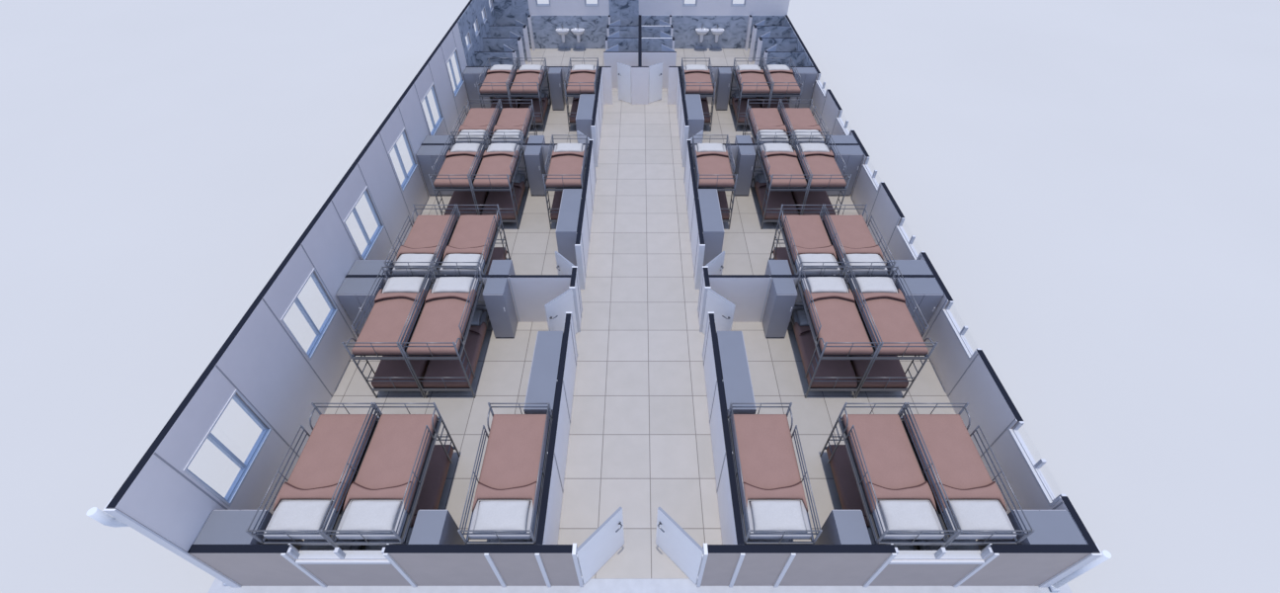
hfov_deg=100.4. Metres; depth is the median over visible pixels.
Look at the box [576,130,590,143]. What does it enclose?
door
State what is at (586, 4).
window
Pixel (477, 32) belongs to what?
window
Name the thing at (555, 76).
locker
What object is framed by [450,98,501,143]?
bunk bed
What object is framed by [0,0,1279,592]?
ground
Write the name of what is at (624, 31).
wall
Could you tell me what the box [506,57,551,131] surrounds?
bunk bed
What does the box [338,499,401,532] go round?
pillow
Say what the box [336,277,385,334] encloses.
locker
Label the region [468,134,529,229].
bunk bed
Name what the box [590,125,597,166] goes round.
trim
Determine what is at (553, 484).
wall
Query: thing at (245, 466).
window
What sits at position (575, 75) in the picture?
blanket
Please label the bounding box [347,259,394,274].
locker
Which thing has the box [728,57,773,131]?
bunk bed
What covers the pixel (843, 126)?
window
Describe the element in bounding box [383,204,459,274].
bunk bed
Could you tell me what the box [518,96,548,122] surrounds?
blanket
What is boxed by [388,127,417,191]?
window
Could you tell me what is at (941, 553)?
window
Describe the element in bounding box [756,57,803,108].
bunk bed
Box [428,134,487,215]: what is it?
bunk bed
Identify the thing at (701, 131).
door
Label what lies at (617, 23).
door
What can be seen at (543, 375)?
cabinet
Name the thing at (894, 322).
blanket
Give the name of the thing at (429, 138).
locker
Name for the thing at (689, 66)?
pillow
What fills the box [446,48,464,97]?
window
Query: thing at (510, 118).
blanket
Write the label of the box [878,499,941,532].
pillow
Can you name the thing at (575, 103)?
blanket
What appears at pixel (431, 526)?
locker
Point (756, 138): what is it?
bunk bed
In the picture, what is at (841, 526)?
locker
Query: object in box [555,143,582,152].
pillow
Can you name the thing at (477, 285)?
bunk bed
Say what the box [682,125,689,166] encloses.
trim
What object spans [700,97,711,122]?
blanket
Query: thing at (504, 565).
wall
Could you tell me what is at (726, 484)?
wall
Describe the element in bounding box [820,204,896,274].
bunk bed
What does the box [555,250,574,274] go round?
door
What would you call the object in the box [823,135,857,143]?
locker
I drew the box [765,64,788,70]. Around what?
pillow
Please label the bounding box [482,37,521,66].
wall
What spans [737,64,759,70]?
pillow
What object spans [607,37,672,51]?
wall
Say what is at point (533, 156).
locker
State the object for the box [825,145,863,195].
locker
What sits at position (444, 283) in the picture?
pillow
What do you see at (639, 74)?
wall pier
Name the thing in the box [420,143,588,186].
wall
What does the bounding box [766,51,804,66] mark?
wall
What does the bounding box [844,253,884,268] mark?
pillow
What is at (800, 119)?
blanket
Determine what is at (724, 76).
locker
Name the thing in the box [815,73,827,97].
window
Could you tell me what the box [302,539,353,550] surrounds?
pillow
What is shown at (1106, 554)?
downpipe
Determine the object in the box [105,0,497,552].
wall
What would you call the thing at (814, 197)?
blanket
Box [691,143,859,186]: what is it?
wall
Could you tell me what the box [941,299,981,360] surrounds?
window
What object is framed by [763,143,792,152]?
pillow
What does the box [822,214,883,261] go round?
blanket
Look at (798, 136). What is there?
pillow
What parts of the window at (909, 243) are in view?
sill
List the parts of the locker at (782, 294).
door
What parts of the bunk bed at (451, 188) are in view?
post, guard rail, footboard, footboard, mattress, headboard, post, guard rail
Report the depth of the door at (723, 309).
11.04 m
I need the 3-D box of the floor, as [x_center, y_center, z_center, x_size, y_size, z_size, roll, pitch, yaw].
[0.000,-3.335,16.066,12.480,0.005,21.883,0,45,0]
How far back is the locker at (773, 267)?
11.43 m
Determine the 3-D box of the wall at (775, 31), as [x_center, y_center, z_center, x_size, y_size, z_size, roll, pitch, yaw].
[5.471,-10.604,22.361,1.403,1.374,0.060,0,45,0]
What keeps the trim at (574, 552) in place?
attached to the wall at (504, 565)
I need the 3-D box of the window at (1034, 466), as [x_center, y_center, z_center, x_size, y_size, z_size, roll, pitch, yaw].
[6.223,2.592,8.397,0.115,0.289,1.330,0,45,0]
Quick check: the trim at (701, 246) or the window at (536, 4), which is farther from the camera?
the window at (536, 4)
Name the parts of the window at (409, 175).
frame, sill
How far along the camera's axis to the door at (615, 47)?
20.36 m
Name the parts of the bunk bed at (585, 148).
post, guard rail, footboard, mattress, headboard, guard rail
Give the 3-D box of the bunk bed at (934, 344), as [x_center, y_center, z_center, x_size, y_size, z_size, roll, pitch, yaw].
[4.805,0.707,10.812,0.992,1.710,2.054,0,45,0]
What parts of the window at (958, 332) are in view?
sill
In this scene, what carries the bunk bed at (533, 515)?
on the floor
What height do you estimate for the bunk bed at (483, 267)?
1.710 m
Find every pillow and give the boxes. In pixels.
[266,499,332,532]
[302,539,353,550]
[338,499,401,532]
[367,528,412,550]
[383,276,425,293]
[395,253,435,268]
[432,276,474,293]
[442,253,480,268]
[451,143,479,152]
[458,129,485,138]
[471,310,483,325]
[473,499,530,532]
[487,143,516,152]
[489,539,532,541]
[491,64,514,70]
[493,129,521,138]
[513,173,522,182]
[520,64,542,70]
[524,91,546,97]
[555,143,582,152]
[572,64,594,70]
[685,64,707,70]
[696,143,723,152]
[733,91,755,97]
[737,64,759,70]
[747,539,789,541]
[749,499,807,532]
[757,173,766,182]
[758,129,786,138]
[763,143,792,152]
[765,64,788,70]
[794,129,821,138]
[796,309,808,325]
[799,143,828,152]
[799,253,837,268]
[805,276,847,293]
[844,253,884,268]
[854,276,896,293]
[867,528,911,550]
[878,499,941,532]
[926,539,977,550]
[946,499,1013,532]
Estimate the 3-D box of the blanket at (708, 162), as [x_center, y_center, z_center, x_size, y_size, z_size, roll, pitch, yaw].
[1.955,-3.439,14.145,0.927,0.208,1.604,0,45,0]
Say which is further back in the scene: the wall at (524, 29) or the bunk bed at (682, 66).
the wall at (524, 29)
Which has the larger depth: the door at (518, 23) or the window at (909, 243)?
the door at (518, 23)
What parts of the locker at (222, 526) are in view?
door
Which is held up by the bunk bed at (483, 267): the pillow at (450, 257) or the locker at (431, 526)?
the pillow at (450, 257)
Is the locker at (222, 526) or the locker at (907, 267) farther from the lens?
the locker at (907, 267)
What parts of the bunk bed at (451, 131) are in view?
guard rail, headboard, mattress, footboard, guard rail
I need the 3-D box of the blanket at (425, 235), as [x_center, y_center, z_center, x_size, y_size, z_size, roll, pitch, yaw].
[-4.805,-1.362,12.068,0.927,0.208,1.604,0,45,0]
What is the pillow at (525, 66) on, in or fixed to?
on the bunk bed at (523, 95)
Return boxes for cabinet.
[523,330,563,415]
[555,188,582,265]
[575,93,595,139]
[684,93,704,139]
[697,188,724,265]
[716,330,756,415]
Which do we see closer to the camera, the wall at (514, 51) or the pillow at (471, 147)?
the pillow at (471, 147)
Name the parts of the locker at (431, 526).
door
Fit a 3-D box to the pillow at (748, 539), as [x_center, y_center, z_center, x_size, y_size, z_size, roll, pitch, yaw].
[1.952,3.787,8.226,0.744,0.103,0.460,0,45,0]
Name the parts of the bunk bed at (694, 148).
guard rail, headboard, mattress, footboard, guard rail, post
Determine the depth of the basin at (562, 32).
23.10 m
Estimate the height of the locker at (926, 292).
1.372 m
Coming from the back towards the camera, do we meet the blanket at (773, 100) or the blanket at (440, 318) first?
the blanket at (773, 100)
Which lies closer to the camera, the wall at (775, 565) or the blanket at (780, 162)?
the wall at (775, 565)
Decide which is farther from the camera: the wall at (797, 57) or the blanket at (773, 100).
the wall at (797, 57)
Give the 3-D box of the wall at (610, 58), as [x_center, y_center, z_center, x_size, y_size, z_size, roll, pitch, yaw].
[0.000,-8.646,20.402,2.720,1.374,0.080,0,45,0]
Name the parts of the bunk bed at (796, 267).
post, guard rail, footboard, mattress, headboard, guard rail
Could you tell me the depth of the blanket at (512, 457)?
8.19 m
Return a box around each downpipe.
[85,506,228,585]
[1049,550,1111,591]
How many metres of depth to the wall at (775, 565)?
7.66 m
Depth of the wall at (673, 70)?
19.32 m
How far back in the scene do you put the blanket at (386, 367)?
10.56 m
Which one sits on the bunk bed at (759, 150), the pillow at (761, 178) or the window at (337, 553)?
the pillow at (761, 178)
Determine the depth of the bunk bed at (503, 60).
17.57 m
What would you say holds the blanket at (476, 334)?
on the bunk bed at (477, 285)
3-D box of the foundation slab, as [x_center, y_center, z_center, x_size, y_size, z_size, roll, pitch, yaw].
[0.000,-3.106,15.880,13.280,0.054,23.050,0,45,0]
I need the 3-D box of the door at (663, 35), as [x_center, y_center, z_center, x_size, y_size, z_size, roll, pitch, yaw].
[1.073,-9.964,21.717,0.030,1.362,0.811,-27,51,-25]
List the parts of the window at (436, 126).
frame, sill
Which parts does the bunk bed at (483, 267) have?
guard rail, headboard, mattress, footboard, guard rail, post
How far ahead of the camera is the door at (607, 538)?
7.89 m
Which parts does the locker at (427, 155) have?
door, door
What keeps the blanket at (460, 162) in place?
on the bunk bed at (451, 188)
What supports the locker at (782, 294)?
on the floor
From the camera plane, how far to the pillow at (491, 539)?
8.20 m
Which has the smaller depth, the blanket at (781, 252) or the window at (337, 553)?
the window at (337, 553)
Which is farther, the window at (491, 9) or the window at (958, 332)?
the window at (491, 9)
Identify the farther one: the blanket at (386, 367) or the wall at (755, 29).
the wall at (755, 29)
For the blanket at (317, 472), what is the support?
on the bunk bed at (267, 535)
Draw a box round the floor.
[302,48,977,577]
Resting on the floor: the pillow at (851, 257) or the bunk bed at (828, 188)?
the bunk bed at (828, 188)
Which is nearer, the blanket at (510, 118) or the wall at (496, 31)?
the blanket at (510, 118)
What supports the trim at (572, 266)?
attached to the wall at (553, 484)
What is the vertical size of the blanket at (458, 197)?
0.272 m
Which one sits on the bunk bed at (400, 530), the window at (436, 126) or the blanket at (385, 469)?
the blanket at (385, 469)
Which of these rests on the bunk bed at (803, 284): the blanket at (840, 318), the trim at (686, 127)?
the blanket at (840, 318)
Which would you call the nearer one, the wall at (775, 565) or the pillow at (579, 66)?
the wall at (775, 565)
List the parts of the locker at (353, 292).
door, door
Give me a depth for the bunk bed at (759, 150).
14.17 m
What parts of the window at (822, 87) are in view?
sill, frame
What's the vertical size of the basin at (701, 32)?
0.741 m
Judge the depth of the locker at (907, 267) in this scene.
11.41 m
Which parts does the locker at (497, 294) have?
door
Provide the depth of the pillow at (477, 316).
11.51 m
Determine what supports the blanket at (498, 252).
on the bunk bed at (483, 267)
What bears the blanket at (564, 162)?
on the bunk bed at (585, 148)
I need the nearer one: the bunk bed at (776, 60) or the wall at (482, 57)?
the bunk bed at (776, 60)
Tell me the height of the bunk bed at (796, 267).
1.710 m
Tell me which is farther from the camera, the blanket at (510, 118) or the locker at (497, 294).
the blanket at (510, 118)
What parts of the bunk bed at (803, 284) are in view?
mattress, post, guard rail, post, mattress, headboard, footboard, footboard, guard rail, post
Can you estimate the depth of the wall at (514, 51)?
19.99 m
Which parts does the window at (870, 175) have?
sill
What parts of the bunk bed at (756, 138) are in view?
post, guard rail, footboard, mattress, headboard, guard rail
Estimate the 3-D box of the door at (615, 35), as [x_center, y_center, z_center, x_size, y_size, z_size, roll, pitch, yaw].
[-1.073,-9.964,21.717,0.030,1.362,0.811,27,51,25]
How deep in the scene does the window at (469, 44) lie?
19.35 m
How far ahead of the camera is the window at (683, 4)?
22.52 m
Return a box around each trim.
[102,497,241,587]
[295,560,391,563]
[565,312,577,356]
[568,286,580,331]
[571,265,582,311]
[571,543,583,586]
[574,243,584,289]
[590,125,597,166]
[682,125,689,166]
[695,243,705,289]
[696,543,708,586]
[697,265,708,311]
[699,286,711,331]
[702,312,714,356]
[888,560,984,563]
[1038,543,1103,587]
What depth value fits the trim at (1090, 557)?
7.68 m
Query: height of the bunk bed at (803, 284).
1.710 m
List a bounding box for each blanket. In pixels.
[272,413,377,512]
[342,413,437,512]
[351,289,427,354]
[371,355,430,388]
[396,214,457,261]
[406,288,476,354]
[409,444,453,526]
[422,321,486,388]
[433,150,482,186]
[442,214,498,262]
[444,190,488,219]
[457,107,499,136]
[472,413,549,511]
[473,150,519,186]
[480,69,515,93]
[480,180,525,219]
[485,246,506,274]
[490,96,520,112]
[492,107,532,136]
[509,69,544,93]
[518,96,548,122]
[545,150,585,186]
[550,190,562,219]
[566,69,596,93]
[568,97,579,122]
[683,69,713,93]
[694,150,734,186]
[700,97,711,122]
[717,190,729,219]
[730,413,807,511]
[731,96,761,122]
[735,69,770,93]
[747,107,787,136]
[754,180,799,219]
[759,96,789,112]
[760,150,806,186]
[764,69,799,93]
[773,246,794,274]
[780,107,822,136]
[781,214,837,262]
[791,190,835,219]
[793,321,857,388]
[797,150,846,186]
[803,289,873,354]
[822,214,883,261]
[826,444,870,526]
[842,413,937,512]
[849,355,908,388]
[852,288,928,354]
[902,413,1007,512]
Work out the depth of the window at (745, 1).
22.52 m
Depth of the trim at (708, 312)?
10.83 m
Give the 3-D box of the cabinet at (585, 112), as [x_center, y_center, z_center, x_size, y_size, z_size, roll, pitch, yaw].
[-1.710,-5.484,17.242,0.502,1.372,1.740,0,45,0]
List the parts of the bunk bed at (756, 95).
post, guard rail, post, footboard, guard rail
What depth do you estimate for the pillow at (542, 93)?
19.16 m
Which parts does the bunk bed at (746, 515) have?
guard rail, post, footboard, mattress, headboard, guard rail, post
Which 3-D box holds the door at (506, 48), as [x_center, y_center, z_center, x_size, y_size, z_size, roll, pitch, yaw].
[-4.981,-8.960,20.713,0.030,1.362,0.826,-30,52,-27]
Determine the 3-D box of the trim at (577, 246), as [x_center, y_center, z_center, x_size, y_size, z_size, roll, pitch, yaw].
[-1.395,-0.669,12.425,0.124,1.374,0.038,0,45,0]
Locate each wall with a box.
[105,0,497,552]
[187,544,579,586]
[345,274,571,321]
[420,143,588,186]
[466,66,612,104]
[475,51,513,66]
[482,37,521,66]
[488,25,527,60]
[492,0,790,48]
[511,50,516,66]
[517,14,535,65]
[535,66,603,544]
[603,51,676,87]
[605,36,608,50]
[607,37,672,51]
[609,25,670,37]
[638,14,641,66]
[667,66,813,104]
[671,36,674,50]
[676,66,744,544]
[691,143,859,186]
[700,544,1093,586]
[708,274,934,321]
[744,14,762,65]
[752,25,791,60]
[758,37,797,66]
[763,50,768,66]
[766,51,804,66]
[782,14,1100,553]
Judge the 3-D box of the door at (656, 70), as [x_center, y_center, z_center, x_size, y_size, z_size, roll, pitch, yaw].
[0.560,-7.823,19.576,0.630,1.362,0.186,-27,51,-25]
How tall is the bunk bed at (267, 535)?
1.710 m
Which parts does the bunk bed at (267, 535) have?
post, guard rail, headboard, mattress, post, post, mattress, footboard, guard rail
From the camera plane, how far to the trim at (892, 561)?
7.47 m
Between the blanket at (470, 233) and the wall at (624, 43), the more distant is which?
the wall at (624, 43)
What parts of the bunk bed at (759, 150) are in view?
post, guard rail, post, headboard, mattress, footboard, footboard, guard rail, post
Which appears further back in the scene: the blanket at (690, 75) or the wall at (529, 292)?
the blanket at (690, 75)
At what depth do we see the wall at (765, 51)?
19.99 m
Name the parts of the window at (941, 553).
sill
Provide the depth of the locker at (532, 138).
15.31 m
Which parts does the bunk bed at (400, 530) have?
post, guard rail, headboard, mattress, post, footboard, guard rail, post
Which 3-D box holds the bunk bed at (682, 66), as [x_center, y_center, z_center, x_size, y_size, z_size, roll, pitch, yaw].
[1.955,-7.029,18.547,0.992,1.710,2.054,0,45,0]
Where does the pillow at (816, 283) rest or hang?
on the bunk bed at (803, 284)
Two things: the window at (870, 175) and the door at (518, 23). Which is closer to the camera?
the window at (870, 175)
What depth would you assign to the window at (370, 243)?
12.18 m
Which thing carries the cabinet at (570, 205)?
on the floor
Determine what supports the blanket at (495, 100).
on the bunk bed at (503, 60)
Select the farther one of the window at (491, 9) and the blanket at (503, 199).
the window at (491, 9)
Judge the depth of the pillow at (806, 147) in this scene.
14.65 m
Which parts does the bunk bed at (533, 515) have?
post, guard rail, headboard, mattress, footboard, post, guard rail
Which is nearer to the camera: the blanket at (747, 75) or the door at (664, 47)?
the blanket at (747, 75)
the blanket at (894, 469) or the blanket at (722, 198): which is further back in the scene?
the blanket at (722, 198)
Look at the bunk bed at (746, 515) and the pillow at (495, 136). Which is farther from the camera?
the pillow at (495, 136)
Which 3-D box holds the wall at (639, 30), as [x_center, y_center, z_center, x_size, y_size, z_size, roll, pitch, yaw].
[0.000,-9.620,21.376,0.120,1.374,5.423,0,45,0]
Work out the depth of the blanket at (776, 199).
14.69 m
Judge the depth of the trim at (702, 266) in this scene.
11.72 m
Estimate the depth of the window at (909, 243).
12.37 m
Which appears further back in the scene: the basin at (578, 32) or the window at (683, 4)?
the basin at (578, 32)
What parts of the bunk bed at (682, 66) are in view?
guard rail, footboard, guard rail, post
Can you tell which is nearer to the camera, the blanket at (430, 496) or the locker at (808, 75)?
the blanket at (430, 496)
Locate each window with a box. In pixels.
[183,389,272,506]
[280,267,338,360]
[287,543,389,559]
[343,185,384,259]
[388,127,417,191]
[420,82,443,135]
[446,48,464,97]
[465,30,472,50]
[473,18,479,37]
[480,5,486,23]
[488,0,493,12]
[535,0,551,6]
[584,0,599,6]
[682,0,697,6]
[730,0,746,6]
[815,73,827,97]
[836,109,853,135]
[862,157,883,191]
[890,543,992,559]
[895,217,924,259]
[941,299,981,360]
[1007,418,1066,506]
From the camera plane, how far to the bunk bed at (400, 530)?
7.71 m
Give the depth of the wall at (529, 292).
11.42 m
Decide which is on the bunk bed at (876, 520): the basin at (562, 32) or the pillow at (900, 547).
the pillow at (900, 547)
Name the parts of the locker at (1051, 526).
door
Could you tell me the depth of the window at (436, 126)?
16.10 m
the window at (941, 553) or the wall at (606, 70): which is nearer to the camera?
the window at (941, 553)
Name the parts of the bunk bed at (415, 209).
guard rail, headboard, mattress, footboard, guard rail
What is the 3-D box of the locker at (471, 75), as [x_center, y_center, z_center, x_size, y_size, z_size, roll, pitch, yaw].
[-5.783,-7.452,19.209,0.780,1.372,0.502,0,45,0]
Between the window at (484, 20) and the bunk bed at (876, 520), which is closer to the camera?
the bunk bed at (876, 520)
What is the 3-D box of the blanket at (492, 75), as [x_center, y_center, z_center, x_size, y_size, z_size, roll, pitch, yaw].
[-4.805,-7.303,18.009,0.927,0.208,1.604,0,45,0]
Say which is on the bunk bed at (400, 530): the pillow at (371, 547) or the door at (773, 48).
the pillow at (371, 547)
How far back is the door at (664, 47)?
20.36 m
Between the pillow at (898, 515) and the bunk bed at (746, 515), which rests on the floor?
the bunk bed at (746, 515)
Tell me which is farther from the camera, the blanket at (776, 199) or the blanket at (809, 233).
the blanket at (776, 199)
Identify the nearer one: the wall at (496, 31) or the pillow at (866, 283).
the pillow at (866, 283)
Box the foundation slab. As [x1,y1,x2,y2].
[207,577,1072,592]
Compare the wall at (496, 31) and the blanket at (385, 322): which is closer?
the blanket at (385, 322)
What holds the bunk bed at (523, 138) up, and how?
on the floor
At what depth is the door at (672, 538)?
7.89 m
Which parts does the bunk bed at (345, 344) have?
post, guard rail, footboard, footboard, mattress, headboard, post, guard rail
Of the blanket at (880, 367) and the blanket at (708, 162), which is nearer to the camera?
the blanket at (880, 367)
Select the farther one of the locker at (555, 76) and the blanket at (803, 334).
the locker at (555, 76)
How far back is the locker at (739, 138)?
15.31 m
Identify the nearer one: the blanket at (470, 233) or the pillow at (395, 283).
the pillow at (395, 283)
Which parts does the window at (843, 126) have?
sill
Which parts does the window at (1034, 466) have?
sill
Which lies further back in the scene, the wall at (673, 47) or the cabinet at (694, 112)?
the wall at (673, 47)
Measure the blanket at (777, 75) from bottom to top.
0.208 m
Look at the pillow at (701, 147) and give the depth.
14.65 m
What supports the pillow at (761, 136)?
on the bunk bed at (756, 138)
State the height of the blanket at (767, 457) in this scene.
0.208 m
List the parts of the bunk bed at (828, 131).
guard rail, footboard, mattress, headboard, guard rail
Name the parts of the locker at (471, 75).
door, door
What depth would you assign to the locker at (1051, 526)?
7.55 m
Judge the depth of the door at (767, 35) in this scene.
21.34 m
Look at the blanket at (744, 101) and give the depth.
18.80 m
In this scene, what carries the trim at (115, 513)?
attached to the wall at (260, 359)
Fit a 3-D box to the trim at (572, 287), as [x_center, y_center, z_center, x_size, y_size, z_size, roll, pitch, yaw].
[-1.395,0.300,11.457,0.124,1.374,0.038,0,45,0]
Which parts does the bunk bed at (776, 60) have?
guard rail, footboard, guard rail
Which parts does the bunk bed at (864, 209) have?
guard rail, footboard, mattress, headboard, guard rail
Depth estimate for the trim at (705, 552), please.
7.57 m
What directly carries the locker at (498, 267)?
on the floor
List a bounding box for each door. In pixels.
[502,44,513,51]
[509,31,519,37]
[514,19,524,25]
[544,288,577,333]
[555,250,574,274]
[575,506,624,583]
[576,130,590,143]
[605,44,618,51]
[607,30,619,37]
[609,19,620,25]
[617,62,631,103]
[648,62,662,103]
[655,506,704,583]
[659,19,670,25]
[660,30,672,37]
[661,44,674,51]
[689,130,703,143]
[702,288,735,333]
[705,250,724,274]
[755,19,765,25]
[760,31,770,37]
[766,44,777,51]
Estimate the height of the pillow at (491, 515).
0.104 m
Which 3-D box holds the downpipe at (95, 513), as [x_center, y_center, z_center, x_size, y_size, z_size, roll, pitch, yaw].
[-6.376,3.475,7.276,0.144,2.805,0.234,21,49,20]
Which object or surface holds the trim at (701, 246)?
attached to the wall at (726, 484)
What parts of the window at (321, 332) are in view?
frame, sill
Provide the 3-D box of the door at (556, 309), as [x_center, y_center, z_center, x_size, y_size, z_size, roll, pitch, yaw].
[-1.643,0.484,11.270,0.186,1.362,0.713,35,55,30]
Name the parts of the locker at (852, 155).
door, door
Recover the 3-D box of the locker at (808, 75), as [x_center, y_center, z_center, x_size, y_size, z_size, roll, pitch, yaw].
[5.783,-7.452,19.209,0.780,1.372,0.502,0,45,0]
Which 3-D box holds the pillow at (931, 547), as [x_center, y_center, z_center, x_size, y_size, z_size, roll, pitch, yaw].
[4.809,3.787,8.226,0.744,0.103,0.460,0,45,0]
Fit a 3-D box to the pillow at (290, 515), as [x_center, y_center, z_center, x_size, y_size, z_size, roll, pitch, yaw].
[-4.808,3.090,7.529,0.744,0.103,0.460,0,45,0]
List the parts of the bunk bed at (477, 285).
post, guard rail, footboard, footboard, headboard, mattress, post, guard rail, post, mattress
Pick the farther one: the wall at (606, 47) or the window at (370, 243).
the wall at (606, 47)
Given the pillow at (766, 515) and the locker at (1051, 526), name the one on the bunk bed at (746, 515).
the pillow at (766, 515)
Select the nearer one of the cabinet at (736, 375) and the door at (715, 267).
the cabinet at (736, 375)
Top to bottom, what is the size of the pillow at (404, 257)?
0.104 m
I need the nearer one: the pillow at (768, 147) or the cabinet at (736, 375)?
the cabinet at (736, 375)
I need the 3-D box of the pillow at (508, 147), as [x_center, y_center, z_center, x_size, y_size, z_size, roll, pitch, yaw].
[-3.807,-4.120,14.740,0.744,0.104,0.460,0,45,0]
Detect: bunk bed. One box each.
[244,401,381,550]
[320,401,460,550]
[341,265,435,398]
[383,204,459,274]
[398,265,488,398]
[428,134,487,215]
[431,204,510,274]
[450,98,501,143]
[457,401,552,544]
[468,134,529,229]
[476,57,523,108]
[485,98,537,143]
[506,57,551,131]
[542,134,588,229]
[563,57,598,131]
[681,57,716,131]
[691,134,737,229]
[727,401,822,544]
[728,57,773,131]
[742,98,794,143]
[750,134,811,229]
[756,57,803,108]
[769,204,848,274]
[778,98,829,143]
[791,265,881,398]
[792,134,851,215]
[819,401,959,550]
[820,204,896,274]
[844,265,938,398]
[898,401,1035,550]
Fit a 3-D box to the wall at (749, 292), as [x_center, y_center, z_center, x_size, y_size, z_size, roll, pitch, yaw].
[3.815,0.061,11.693,4.738,1.377,0.092,0,45,0]
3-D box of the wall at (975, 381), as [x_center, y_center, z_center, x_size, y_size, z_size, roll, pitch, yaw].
[6.232,-3.780,15.536,0.116,1.374,21.944,0,45,0]
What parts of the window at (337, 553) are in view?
sill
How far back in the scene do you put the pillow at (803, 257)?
11.34 m
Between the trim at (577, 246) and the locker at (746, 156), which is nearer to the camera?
the trim at (577, 246)
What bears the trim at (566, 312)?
attached to the wall at (553, 484)
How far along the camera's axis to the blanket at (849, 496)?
8.99 m
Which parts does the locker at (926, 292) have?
door, door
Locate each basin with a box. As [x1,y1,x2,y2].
[555,23,568,42]
[570,26,584,42]
[695,26,709,42]
[711,23,724,42]
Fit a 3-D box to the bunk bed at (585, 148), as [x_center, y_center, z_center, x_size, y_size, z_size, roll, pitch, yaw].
[-1.955,-3.164,14.683,0.992,1.710,2.054,0,45,0]
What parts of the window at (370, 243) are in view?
frame, sill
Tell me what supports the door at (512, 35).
in the wall at (524, 29)
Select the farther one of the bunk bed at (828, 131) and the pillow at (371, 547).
the bunk bed at (828, 131)
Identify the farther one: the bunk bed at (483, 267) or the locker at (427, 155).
the locker at (427, 155)
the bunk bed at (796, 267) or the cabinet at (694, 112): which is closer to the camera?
the bunk bed at (796, 267)
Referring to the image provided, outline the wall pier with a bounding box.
[631,66,648,104]
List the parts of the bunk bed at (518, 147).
post, guard rail, footboard, footboard, mattress, headboard, post, guard rail, post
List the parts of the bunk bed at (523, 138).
guard rail, headboard, mattress, footboard, guard rail, post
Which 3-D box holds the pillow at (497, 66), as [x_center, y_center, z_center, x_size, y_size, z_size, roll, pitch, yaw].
[-4.800,-7.984,18.604,0.744,0.103,0.460,0,45,0]
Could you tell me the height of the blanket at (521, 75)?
0.208 m
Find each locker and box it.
[193,509,303,550]
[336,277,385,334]
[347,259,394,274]
[408,509,465,544]
[416,145,454,195]
[422,135,456,143]
[463,67,493,108]
[482,277,517,336]
[487,259,515,274]
[524,145,546,195]
[527,135,545,143]
[548,67,564,110]
[715,67,731,110]
[733,145,755,195]
[734,135,752,143]
[762,277,797,336]
[764,259,792,274]
[786,67,816,108]
[814,509,871,544]
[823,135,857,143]
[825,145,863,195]
[885,259,932,274]
[894,277,943,334]
[976,509,1086,550]
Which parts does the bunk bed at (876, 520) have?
post, guard rail, footboard, post, mattress, mattress, headboard, guard rail, post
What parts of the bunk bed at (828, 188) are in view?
guard rail, post, headboard, mattress, footboard, footboard, guard rail, post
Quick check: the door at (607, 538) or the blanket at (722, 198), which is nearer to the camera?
the door at (607, 538)
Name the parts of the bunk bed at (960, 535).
guard rail, footboard, mattress, post, post, mattress, headboard, guard rail, post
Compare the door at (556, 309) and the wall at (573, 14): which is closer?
the door at (556, 309)
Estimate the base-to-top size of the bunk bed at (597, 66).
1.710 m
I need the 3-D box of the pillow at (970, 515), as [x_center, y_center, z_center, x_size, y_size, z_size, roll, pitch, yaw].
[4.802,3.090,7.529,0.744,0.103,0.460,0,45,0]
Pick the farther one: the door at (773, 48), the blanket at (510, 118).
the door at (773, 48)
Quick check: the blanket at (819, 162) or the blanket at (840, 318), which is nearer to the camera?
the blanket at (840, 318)
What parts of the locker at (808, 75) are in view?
door, door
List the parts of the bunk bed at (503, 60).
guard rail, footboard, guard rail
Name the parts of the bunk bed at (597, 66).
post, guard rail, footboard, guard rail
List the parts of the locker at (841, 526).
door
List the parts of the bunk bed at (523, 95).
guard rail, footboard, post, guard rail, post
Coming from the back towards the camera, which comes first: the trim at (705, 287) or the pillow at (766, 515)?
the trim at (705, 287)
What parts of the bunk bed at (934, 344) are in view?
guard rail, post, mattress, headboard, footboard, footboard, guard rail, post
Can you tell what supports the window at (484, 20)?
in the wall at (260, 359)
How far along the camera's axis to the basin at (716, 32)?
23.10 m
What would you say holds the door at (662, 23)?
in the wall
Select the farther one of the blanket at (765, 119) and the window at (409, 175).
the blanket at (765, 119)
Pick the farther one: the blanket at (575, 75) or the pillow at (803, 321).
the blanket at (575, 75)
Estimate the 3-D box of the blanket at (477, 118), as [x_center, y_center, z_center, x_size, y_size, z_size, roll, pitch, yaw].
[-4.805,-5.254,15.961,0.927,0.208,1.604,0,45,0]
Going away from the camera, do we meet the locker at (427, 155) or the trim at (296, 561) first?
the trim at (296, 561)
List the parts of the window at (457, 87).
frame, sill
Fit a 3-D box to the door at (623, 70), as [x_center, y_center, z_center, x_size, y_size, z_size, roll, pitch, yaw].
[-0.560,-7.823,19.576,0.630,1.362,0.186,27,51,25]
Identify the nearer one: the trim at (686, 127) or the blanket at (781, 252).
the blanket at (781, 252)
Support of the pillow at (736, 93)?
on the bunk bed at (756, 95)
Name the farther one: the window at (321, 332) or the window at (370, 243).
the window at (370, 243)
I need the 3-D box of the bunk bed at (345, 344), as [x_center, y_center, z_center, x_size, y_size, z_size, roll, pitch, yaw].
[-4.805,0.707,10.812,0.992,1.710,2.054,0,45,0]

